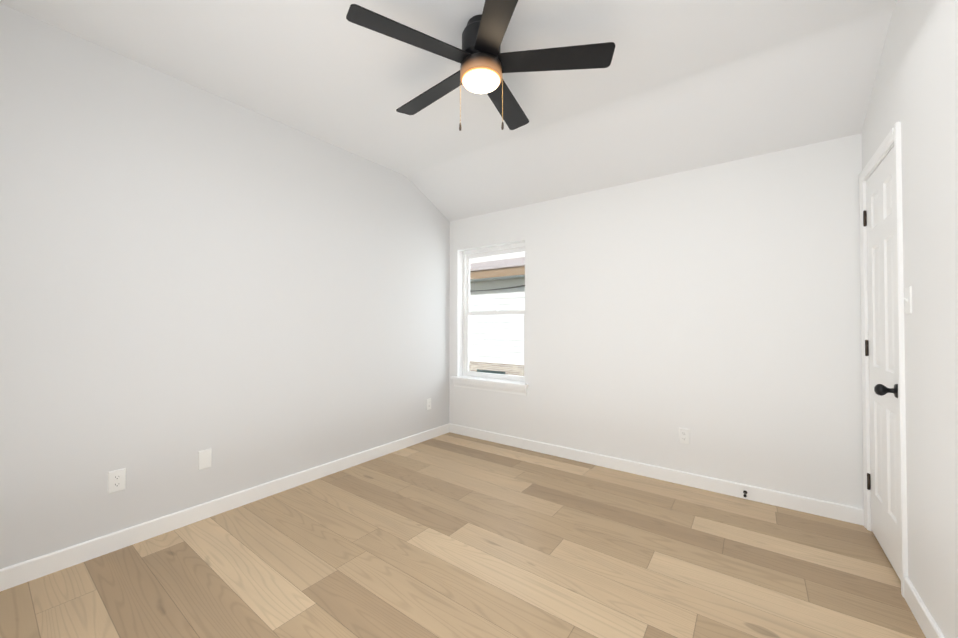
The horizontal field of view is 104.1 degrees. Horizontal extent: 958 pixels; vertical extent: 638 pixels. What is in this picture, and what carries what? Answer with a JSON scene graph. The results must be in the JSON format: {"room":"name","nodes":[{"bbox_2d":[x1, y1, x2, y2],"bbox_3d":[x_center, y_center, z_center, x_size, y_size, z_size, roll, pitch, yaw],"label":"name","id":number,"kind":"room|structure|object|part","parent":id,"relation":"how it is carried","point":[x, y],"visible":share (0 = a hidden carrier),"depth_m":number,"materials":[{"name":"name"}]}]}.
{"room":"empty bedroom","nodes":[
{"label":"empty bedroom","id":0,"kind":"room"},
{"bbox_2d":[0,3,449,568],"bbox_3d":[-1.454,-0.092,2.857,0.160,2.694,3.880,-1,-1,36],"label":"wall","id":1,"kind":"structure","parent":0,"point":[248,297],"depth_m":2.25,"materials":[{"name":"white paint"}]},
{"bbox_2d":[108,468,125,493],"bbox_3d":[-1.956,0.875,2.019,0.008,0.117,0.071,-1,-1,36],"label":"electrical outlet","id":2,"kind":"object","parent":1,"relation":"attached to","point":[116,480],"visible":1,"depth_m":2.02,"materials":[{"name":"white plastic"}]},
{"bbox_2d":[198,448,210,469],"bbox_3d":[-1.719,0.879,2.343,0.006,0.117,0.071,-1,-1,36],"label":"electrical outlet plate","id":3,"kind":"object","parent":1,"relation":"attached to","point":[204,459],"visible":1,"depth_m":2.34,"materials":[{"name":"white plastic"}]},
{"bbox_2d":[0,423,449,590],"bbox_3d":[-1.384,1.207,2.788,0.013,0.096,3.560,-1,-1,36],"label":"baseboard","id":4,"kind":"structure","parent":1,"relation":"attached to","point":[33,569],"depth_m":2.23,"materials":[{"name":"white paint"}]},
{"bbox_2d":[426,398,430,409],"bbox_3d":[-0.529,0.902,3.958,0.008,0.117,0.071,-1,-1,36],"label":"electrical outlet","id":5,"kind":"object","parent":1,"relation":"attached to","point":[428,404],"visible":1,"depth_m":3.95,"materials":[{"name":"white plastic"}]},
{"bbox_2d":[0,0,897,173],"bbox_3d":[0.247,-1.516,1.625,4.384,0.120,3.880,-1,-1,36],"label":"ceiling","id":6,"kind":"structure","parent":0,"point":[327,71],"depth_m":2.01,"materials":[{"name":"white paint"}]},
{"bbox_2d":[346,0,615,130],"bbox_3d":[-0.006,-1.188,1.880,1.205,0.528,1.226,-1,-1,36],"label":"fan","id":7,"kind":"object","parent":6,"relation":"hanging from","point":[483,60],"visible":1,"depth_m":1.78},
{"bbox_3d":[0.011,-1.350,1.852,0.192,0.206,0.192,-1,-1,36],"label":"motor","id":8,"kind":"part","parent":7,"relation":"part of","materials":[{"name":"black metal"}]},
{"bbox_2d":[0,432,925,637],"bbox_3d":[0.296,1.287,1.551,4.504,0.100,3.880,-1,-1,36],"label":"floor","id":9,"kind":"structure","parent":0,"point":[450,535],"depth_m":1.87,"materials":[{"name":"brown wood"}]},
{"bbox_2d":[402,2,896,220],"bbox_3d":[0.792,-1.282,2.987,3.324,0.309,0.715,-1,-1,36],"label":"ceiling","id":10,"kind":"structure","parent":0,"point":[816,86],"depth_m":2.52,"materials":[{"name":"white paint"}]},
{"bbox_2d":[449,133,863,508],"bbox_3d":[1.414,-0.089,3.056,4.224,2.694,0.160,-1,-1,36],"label":"wall","id":11,"kind":"structure","parent":0,"point":[715,310],"depth_m":2.78,"materials":[{"name":"white paint"}]},
{"bbox_2d":[451,376,527,387],"bbox_3d":[0.111,0.654,3.940,0.958,0.028,0.144,-1,-1,36],"label":"window sill","id":12,"kind":"structure","parent":11,"relation":"attached to","point":[495,381],"depth_m":3.88,"materials":[{"name":"white paint"}]},
{"bbox_2d":[453,379,526,395],"bbox_3d":[0.088,0.708,3.907,0.918,0.082,0.024,-1,-1,36],"label":"apron","id":13,"kind":"object","parent":11,"relation":"attached to","point":[493,387],"visible":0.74,"depth_m":3.87,"materials":[{"name":"white paint"}]},
{"bbox_2d":[463,242,524,381],"bbox_3d":[0.181,-0.064,4.022,0.865,1.426,0.059,-1,-1,36],"label":"window","id":14,"kind":"structure","parent":11,"relation":"in","point":[510,249],"depth_m":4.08,"materials":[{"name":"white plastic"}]},
{"bbox_2d":[450,423,863,525],"bbox_3d":[1.006,1.213,3.231,3.311,0.096,0.013,-1,-1,36],"label":"baseboard","id":15,"kind":"structure","parent":11,"relation":"attached to","point":[846,513],"depth_m":2.81,"materials":[{"name":"white paint"}]},
{"bbox_2d":[679,428,689,444],"bbox_3d":[1.556,0.888,2.834,0.071,0.117,0.008,-1,-1,36],"label":"electrical outlet","id":16,"kind":"object","parent":11,"relation":"attached to","point":[684,435],"visible":1,"depth_m":2.83,"materials":[{"name":"white plastic"}]},
{"bbox_2d":[862,0,957,637],"bbox_3d":[1.289,-0.121,0.740,0.120,2.694,3.720,-1,-1,36],"label":"wall","id":17,"kind":"structure","parent":0,"point":[915,90],"depth_m":1.43,"materials":[{"name":"white paint"}]},
{"bbox_2d":[863,147,900,580],"bbox_3d":[2.106,0.205,1.976,0.112,2.052,0.616,-1,-1,36],"label":"door","id":18,"kind":"structure","parent":17,"relation":"in","point":[883,372],"depth_m":1.95,"materials":[{"name":"white paint"}]},
{"bbox_3d":[2.308,0.179,2.203,0.045,1.652,0.012,-1,-1,36],"label":"door hinge","id":19,"kind":"part","parent":18,"relation":"part of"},
{"bbox_3d":[1.946,0.341,1.787,0.077,0.066,0.066,-1,-1,36],"label":"knob","id":20,"kind":"part","parent":18,"relation":"part of","materials":[{"name":"black metal"}]},
{"bbox_2d":[859,121,907,596],"bbox_3d":[2.159,0.178,1.933,0.136,2.129,0.738,-1,-1,36],"label":"door frame","id":21,"kind":"structure","parent":17,"relation":"attached to","point":[893,136],"depth_m":1.70,"materials":[{"name":"white paint"}]},
{"bbox_2d":[903,286,911,313],"bbox_3d":[1.849,-0.082,1.616,0.016,0.117,0.071,-1,-1,36],"label":"light switch","id":22,"kind":"object","parent":17,"relation":"attached to","point":[908,300],"visible":1,"depth_m":1.60,"materials":[{"name":"white plastic"}]},
{"bbox_2d":[904,577,944,637],"bbox_3d":[1.060,1.175,0.523,0.013,0.096,2.808,-1,-1,36],"label":"baseboard","id":23,"kind":"structure","parent":17,"relation":"attached to","point":[928,625],"depth_m":1.50,"materials":[{"name":"white paint"}]}
]}

